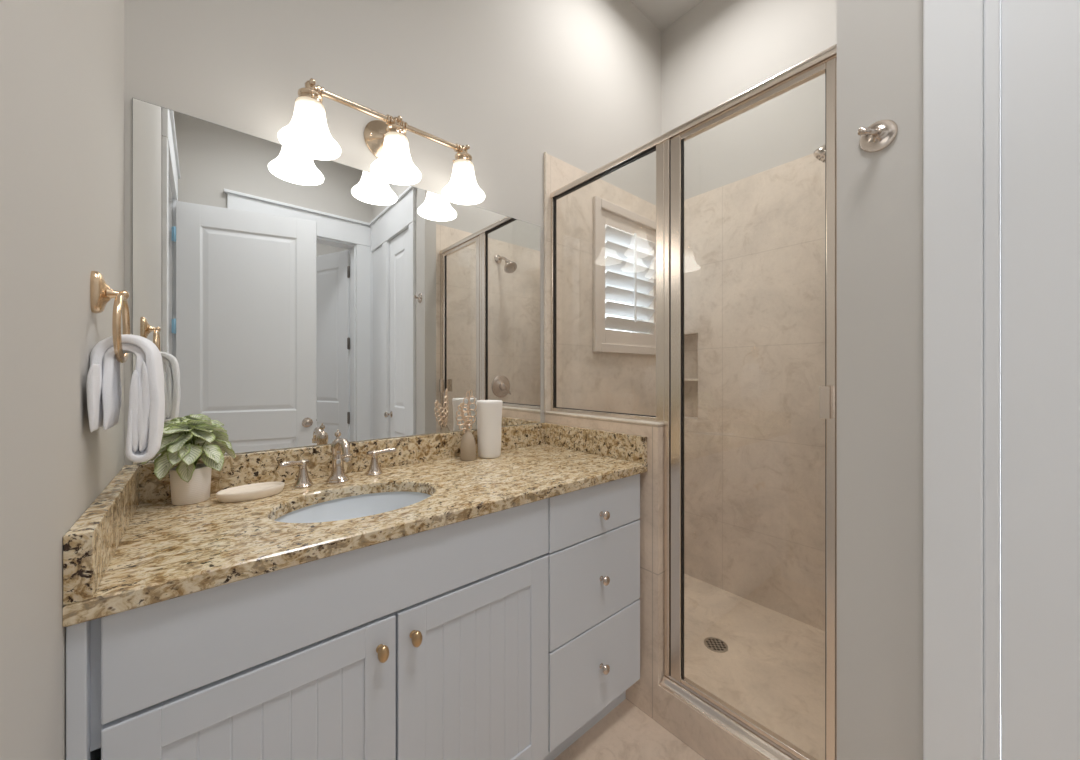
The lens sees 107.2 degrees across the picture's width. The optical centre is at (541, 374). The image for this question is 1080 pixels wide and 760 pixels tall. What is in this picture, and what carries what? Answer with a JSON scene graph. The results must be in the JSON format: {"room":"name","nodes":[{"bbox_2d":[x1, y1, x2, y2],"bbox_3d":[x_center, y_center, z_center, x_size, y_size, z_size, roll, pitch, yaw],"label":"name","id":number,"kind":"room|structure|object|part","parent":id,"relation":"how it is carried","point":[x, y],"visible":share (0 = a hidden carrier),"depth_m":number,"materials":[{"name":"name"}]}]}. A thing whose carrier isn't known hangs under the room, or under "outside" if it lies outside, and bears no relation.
{"room":"bathroom","nodes":[
{"label":"bathroom","id":0,"kind":"room"},
{"bbox_2d":[0,0,123,759],"bbox_3d":[-0.293,-0.445,0.034,0.120,3.240,2.281,0,0,-40],"label":"wall","id":1,"kind":"structure","parent":0,"point":[62,61],"depth_m":0.48,"materials":[{"name":"beige paint"}]},
{"bbox_2d":[90,271,129,362],"bbox_3d":[-0.742,-0.098,0.686,0.043,0.154,0.120,0,0,-40],"label":"towel ring","id":2,"kind":"object","parent":1,"relation":"attached to","point":[101,293],"visible":0.97,"depth_m":0.67,"materials":[{"name":"gold metal"}]},
{"bbox_3d":[-0.742,-0.140,0.686,0.043,0.071,0.041,0,0,-40],"label":"wall plate","id":3,"kind":"part","parent":2,"relation":"part of","materials":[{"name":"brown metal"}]},
{"bbox_2d":[86,334,164,462],"bbox_3d":[-0.714,0.039,0.688,0.087,0.220,0.144,0,0,-40],"label":"hand towel","id":4,"kind":"object","parent":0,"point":[145,423],"visible":0.96,"depth_m":0.67,"materials":[{"name":"white fabric"}]},
{"bbox_2d":[124,0,660,465],"bbox_3d":[-1.000,-0.445,1.018,4.800,3.240,0.154,0,0,-40],"label":"wall","id":5,"kind":"structure","parent":0,"point":[576,82],"depth_m":1.57,"materials":[{"name":"beige paint"}]},
{"bbox_2d":[124,422,544,503],"bbox_3d":[-0.480,0.259,1.356,1.310,0.092,0.024,0,0,-40],"label":"backsplash","id":6,"kind":"structure","parent":5,"relation":"attached to","point":[262,466],"depth_m":1.19,"materials":[{"name":"beige stone"}]},
{"bbox_2d":[132,98,539,463],"bbox_3d":[-0.491,-0.223,1.359,1.270,0.871,0.006,0,0,-40],"label":"wall mirror","id":7,"kind":"object","parent":5,"relation":"attached to","point":[287,299],"visible":0.96,"depth_m":1.19,"materials":[{"name":"grey mirror"}]},
{"bbox_2d":[278,78,484,204],"bbox_3d":[-0.468,-0.739,1.262,0.625,0.215,0.184,0,0,-40],"label":"vanity light","id":8,"kind":"object","parent":5,"relation":"attached to","point":[307,135],"visible":1,"depth_m":1.22,"materials":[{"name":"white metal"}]},
{"bbox_3d":[-0.637,-0.689,1.095,0.151,0.116,0.151,0,0,-40],"label":"lamp shade","id":9,"kind":"part","parent":8,"relation":"part of","materials":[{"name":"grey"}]},
{"bbox_3d":[-0.637,-0.693,1.095,0.050,0.069,0.050,0,0,-40],"label":"bulb","id":10,"kind":"part","parent":8,"relation":"part of","materials":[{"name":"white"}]},
{"bbox_3d":[-0.457,-0.689,1.249,0.151,0.116,0.151,0,0,-40],"label":"lamp shade","id":11,"kind":"part","parent":8,"relation":"part of","materials":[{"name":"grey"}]},
{"bbox_3d":[-0.457,-0.693,1.249,0.050,0.069,0.050,0,0,-40],"label":"bulb","id":12,"kind":"part","parent":8,"relation":"part of","materials":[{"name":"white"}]},
{"bbox_3d":[-0.277,-0.689,1.403,0.151,0.116,0.151,0,0,-40],"label":"lamp shade","id":13,"kind":"part","parent":8,"relation":"part of","materials":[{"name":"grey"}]},
{"bbox_2d":[593,196,655,354],"bbox_3d":[0.442,-0.502,2.221,0.597,0.774,0.174,0,0,-40],"label":"window","id":14,"kind":"structure","parent":5,"relation":"in","point":[629,248],"depth_m":2.14,"materials":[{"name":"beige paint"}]},
{"bbox_3d":[0.397,-0.502,2.274,0.505,0.655,0.035,0,0,-40],"label":"sash","id":15,"kind":"part","parent":14,"relation":"part of","materials":[{"name":"white paint"}]},
{"bbox_3d":[0.509,-0.529,2.171,0.012,0.488,0.011,0,0,-40],"label":"tilt rod","id":16,"kind":"part","parent":14,"relation":"part of","materials":[{"name":"white paint"}]},
{"bbox_2d":[546,411,664,722],"bbox_3d":[0.245,0.669,1.596,0.111,1.012,0.580,0,0,-40],"label":"wall","id":17,"kind":"structure","parent":0,"point":[643,693],"depth_m":1.37,"materials":[{"name":"tile"}]},
{"bbox_2d":[544,152,546,411],"bbox_3d":[0.014,-0.417,1.785,0.007,1.164,0.014,0,0,-40],"label":"trim","id":18,"kind":"structure","parent":17,"relation":"attached to","point":[545,153],"depth_m":1.78,"materials":[{"name":"stone"}]},
{"bbox_2d":[550,44,836,759],"bbox_3d":[0.397,0.109,1.389,0.060,1.876,1.092,0,0,-40],"label":"shower enclosure","id":19,"kind":"object","parent":17,"relation":"attached to","point":[743,732],"visible":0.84,"depth_m":1.35,"materials":[{"name":"silver metal"}]},
{"bbox_3d":[0.232,0.155,1.598,0.020,0.015,0.537,0,0,-40],"label":"panel rail","id":20,"kind":"part","parent":19,"relation":"part of","materials":[{"name":"beige"}]},
{"bbox_3d":[0.423,0.108,1.374,0.026,1.821,0.052,0,0,-40],"label":"post","id":21,"kind":"part","parent":19,"relation":"part of","materials":[{"name":"beige"}]},
{"bbox_3d":[0.404,-0.814,1.395,0.040,0.030,1.092,0,0,-40],"label":"header rail","id":22,"kind":"part","parent":19,"relation":"part of","materials":[{"name":"beige"}]},
{"bbox_3d":[0.584,1.034,1.167,0.057,0.026,0.510,0,0,-40],"label":"sill rail","id":23,"kind":"part","parent":19,"relation":"part of","materials":[{"name":"beige"}]},
{"bbox_2d":[658,677,817,759],"bbox_3d":[0.599,1.111,1.182,0.105,0.128,0.514,0,0,-40],"label":"trim","id":24,"kind":"structure","parent":17,"relation":"attached to","point":[697,731],"depth_m":1.23,"materials":[{"name":"stone"}]},
{"bbox_2d":[554,699,705,759],"bbox_3d":[0.019,1.225,-0.970,3.770,0.100,4.500,0,0,-40],"label":"floor","id":25,"kind":"structure","parent":0,"point":[626,732],"depth_m":1.28,"materials":[{"name":"tile"}]},
{"bbox_2d":[66,474,639,759],"bbox_3d":[-0.306,0.755,1.151,1.309,0.840,0.558,0,0,-40],"label":"vanity cabinet","id":26,"kind":"object","parent":25,"relation":"on","point":[511,633],"visible":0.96,"depth_m":0.83,"materials":[{"name":"white paint"}]},
{"bbox_3d":[-0.467,0.774,0.699,0.414,0.550,0.020,0,0,-40],"label":"door","id":27,"kind":"part","parent":26,"relation":"part of","materials":[{"name":"white paint"}]},
{"bbox_2d":[63,422,646,626],"bbox_3d":[-0.311,0.274,1.157,1.310,0.122,0.545,0,0,-40],"label":"countertop","id":28,"kind":"structure","parent":26,"relation":"on","point":[131,548],"depth_m":0.90,"materials":[{"name":"beige stone"}]},
{"bbox_2d":[141,419,235,504],"bbox_3d":[-0.841,0.205,0.955,0.172,0.199,0.144,0,0,-40],"label":"potted plant","id":29,"kind":"object","parent":28,"relation":"on","point":[190,481],"visible":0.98,"depth_m":0.94,"materials":[{"name":"green plant"}]},
{"bbox_3d":[-0.848,0.263,0.962,0.077,0.083,0.077,0,0,-40],"label":"pot","id":30,"kind":"part","parent":29,"relation":"part of","materials":[{"name":"white ceramic"}]},
{"bbox_3d":[-0.844,0.178,0.959,0.058,0.107,0.072,0,0,-40],"label":"stem","id":31,"kind":"part","parent":29,"relation":"part of","materials":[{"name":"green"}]},
{"bbox_2d":[216,482,284,502],"bbox_3d":[-0.728,0.293,0.998,0.140,0.022,0.084,0,0,-44],"label":"soap dish","id":32,"kind":"object","parent":28,"relation":"on","point":[248,492],"visible":1,"depth_m":0.98,"materials":[{"name":"beige ceramic"}]},
{"bbox_2d":[279,429,396,488],"bbox_3d":[-0.557,0.230,1.127,0.311,0.149,0.143,0,0,-40],"label":"faucet","id":33,"kind":"object","parent":28,"relation":"on","point":[340,447],"visible":1,"depth_m":1.13,"materials":[{"name":"silver metal"}]},
{"bbox_3d":[-0.664,0.237,1.071,0.020,0.020,0.083,0,0,23],"label":"lever","id":34,"kind":"part","parent":33,"relation":"part of","materials":[{"name":"silver metal"}]},
{"bbox_3d":[-0.655,0.275,1.092,0.049,0.060,0.049,0,0,-40],"label":"handle","id":35,"kind":"part","parent":33,"relation":"part of","materials":[{"name":"silver metal"}]},
{"bbox_3d":[-0.587,0.244,1.145,0.060,0.122,0.060,0,0,-40],"label":"spout","id":36,"kind":"part","parent":33,"relation":"part of","materials":[{"name":"silver metal"}]},
{"bbox_3d":[-0.553,0.204,1.105,0.025,0.060,0.104,0,0,-40],"label":"spout","id":37,"kind":"part","parent":33,"relation":"part of","materials":[{"name":"silver metal"}]},
{"bbox_3d":[-0.516,0.275,1.224,0.049,0.060,0.049,0,0,-40],"label":"handle","id":38,"kind":"part","parent":33,"relation":"part of","materials":[{"name":"silver metal"}]},
{"bbox_3d":[-0.494,0.237,1.230,0.083,0.020,0.020,0,0,-16],"label":"lever","id":39,"kind":"part","parent":33,"relation":"part of","materials":[{"name":"silver metal"}]},
{"bbox_2d":[274,492,430,522],"bbox_3d":[-0.450,0.410,0.983,0.422,0.149,0.312,0,0,-40],"label":"sink","id":40,"kind":"object","parent":28,"relation":"in","point":[364,505],"visible":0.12,"depth_m":1.10,"materials":[{"name":"white ceramic"}]},
{"bbox_2d":[456,390,476,460],"bbox_3d":[-0.273,0.178,1.426,0.075,0.252,0.055,0,0,-40],"label":"bud vase","id":41,"kind":"object","parent":28,"relation":"on","point":[468,445],"visible":1,"depth_m":1.42,"materials":[{"name":"beige ceramic"}]},
{"bbox_2d":[476,400,502,458],"bbox_3d":[-0.196,0.201,1.486,0.099,0.208,0.099,0,0,-40],"label":"canister","id":42,"kind":"object","parent":28,"relation":"on","point":[489,412],"visible":1,"depth_m":1.45,"materials":[{"name":"white ceramic"}]},
{"bbox_3d":[-0.318,0.553,0.794,0.022,0.033,0.030,0,0,-40],"label":"knob","id":43,"kind":"part","parent":26,"relation":"part of","materials":[{"name":"gold metal"}]},
{"bbox_3d":[-0.266,0.553,0.838,0.022,0.033,0.030,0,0,-40],"label":"knob","id":44,"kind":"part","parent":26,"relation":"part of","materials":[{"name":"gold metal"}]},
{"bbox_3d":[-0.147,0.774,0.972,0.418,0.550,0.020,0,0,-40],"label":"door","id":45,"kind":"part","parent":26,"relation":"part of","materials":[{"name":"white paint"}]},
{"bbox_3d":[0.174,0.635,1.246,0.418,0.270,0.020,0,0,-40],"label":"drawer","id":46,"kind":"part","parent":26,"relation":"part of","materials":[{"name":"white paint"}]},
{"bbox_3d":[0.174,0.417,1.246,0.418,0.158,0.020,0,0,-40],"label":"drawer","id":47,"kind":"part","parent":26,"relation":"part of","materials":[{"name":"white paint"}]},
{"bbox_3d":[0.174,0.912,1.246,0.418,0.274,0.020,0,0,-40],"label":"drawer","id":48,"kind":"part","parent":26,"relation":"part of","materials":[{"name":"white paint"}]},
{"bbox_3d":[0.194,0.907,1.231,0.028,0.028,0.029,0,0,-40],"label":"knob","id":49,"kind":"part","parent":26,"relation":"part of","materials":[{"name":"silver metal"}]},
{"bbox_3d":[0.194,0.634,1.231,0.028,0.028,0.029,0,0,-40],"label":"knob","id":50,"kind":"part","parent":26,"relation":"part of","materials":[{"name":"silver metal"}]},
{"bbox_3d":[0.194,0.433,1.231,0.028,0.028,0.029,0,0,-40],"label":"knob","id":51,"kind":"part","parent":26,"relation":"part of","materials":[{"name":"silver metal"}]},
{"bbox_2d":[630,0,702,30],"bbox_3d":[0.416,-2.115,-0.565,4.900,0.100,4.600,0,0,-40],"label":"ceiling","id":52,"kind":"structure","parent":0,"point":[662,13],"depth_m":2.25,"materials":[{"name":"paint"}]},
{"bbox_2d":[661,0,836,630],"bbox_3d":[1.261,-0.445,1.901,0.213,3.240,1.456,0,0,-40],"label":"wall","id":53,"kind":"structure","parent":0,"point":[754,245],"depth_m":1.98,"materials":[{"name":"stone"}]},
{"bbox_2d":[684,331,698,420],"bbox_3d":[0.844,0.005,2.304,0.099,0.497,0.190,0,0,-40],"label":"niche","id":54,"kind":"object","parent":53,"relation":"attached to","point":[691,339],"visible":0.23,"depth_m":2.32,"materials":[{"name":"tile"}]},
{"bbox_2d":[670,57,836,759],"bbox_3d":[0.592,0.112,1.178,0.077,1.813,0.465,0,0,-40],"label":"shower door","id":55,"kind":"structure","parent":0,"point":[827,393],"depth_m":1.12,"materials":[{"name":"beige"}]},
{"bbox_3d":[0.597,1.011,1.169,0.020,0.014,0.403,0,0,-40],"label":"door rail","id":56,"kind":"part","parent":55,"relation":"part of","materials":[{"name":"beige"}]},
{"bbox_3d":[0.597,-0.786,1.169,0.020,0.017,0.403,0,0,-40],"label":"door rail","id":57,"kind":"part","parent":55,"relation":"part of","materials":[{"name":"beige"}]},
{"bbox_3d":[0.727,0.069,1.019,0.079,0.081,0.032,0,0,-45],"label":"pull handle","id":58,"kind":"part","parent":55,"relation":"part of","materials":[{"name":"beige"}]},
{"bbox_2d":[684,574,824,759],"bbox_3d":[0.760,1.163,1.699,0.811,0.065,1.092,0,0,-40],"label":"floor","id":59,"kind":"structure","parent":0,"point":[771,670],"depth_m":1.57,"materials":[{"name":"tile"}]},
{"bbox_2d":[704,637,727,652],"bbox_3d":[0.728,1.129,1.666,0.094,0.002,0.094,0,0,-40],"label":"shower drain","id":60,"kind":"object","parent":59,"relation":"on","point":[714,644],"visible":1,"depth_m":1.67,"materials":[{"name":"silver metal"}]},
{"bbox_2d":[837,0,922,759],"bbox_3d":[1.511,-0.445,0.844,1.206,3.240,1.183,0,0,-40],"label":"wall","id":61,"kind":"structure","parent":0,"point":[880,42],"depth_m":0.84,"materials":[{"name":"beige paint"}]},
{"bbox_2d":[858,119,897,152],"bbox_3d":[0.696,-0.507,0.830,0.050,0.064,0.064,0,0,-40],"label":"robe hook","id":62,"kind":"object","parent":61,"relation":"attached to","point":[879,135],"visible":1,"depth_m":0.83,"materials":[{"name":"silver metal"}]},
{"bbox_2d":[923,0,999,759],"bbox_3d":[1.027,-0.049,0.455,0.034,2.447,0.892,0,0,-40],"label":"trim","id":63,"kind":"structure","parent":61,"relation":"attached to","point":[961,38],"depth_m":0.74,"materials":[{"name":"white paint"}]},
{"bbox_2d":[1000,0,1000,759],"bbox_3d":[0.996,0.072,0.610,0.120,2.205,0.408,0,0,-40],"label":"trim","id":64,"kind":"structure","parent":61,"relation":"attached to","point":[1000,0],"depth_m":0.79,"materials":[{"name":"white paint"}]},
{"bbox_2d":[1001,0,1079,759],"bbox_3d":[0.942,0.070,0.564,0.086,2.185,0.383,0,0,-40],"label":"door","id":65,"kind":"structure","parent":61,"relation":"in","point":[1040,39],"depth_m":0.68,"materials":[{"name":"white paint"}]},
{"bbox_3d":[1.079,0.090,1.245,0.917,2.171,0.012,0,0,-40],"label":"wall","id":66,"kind":"structure","parent":0,"visible":0},
{"bbox_2d":[813,144,824,162],"bbox_3d":[1.034,-0.807,1.345,0.098,0.161,0.199,0,0,-40],"label":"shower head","id":67,"kind":"object","parent":66,"relation":"attached to","point":[819,153],"visible":0.24,"depth_m":1.38,"materials":[{"name":"silver metal"}]}
]}

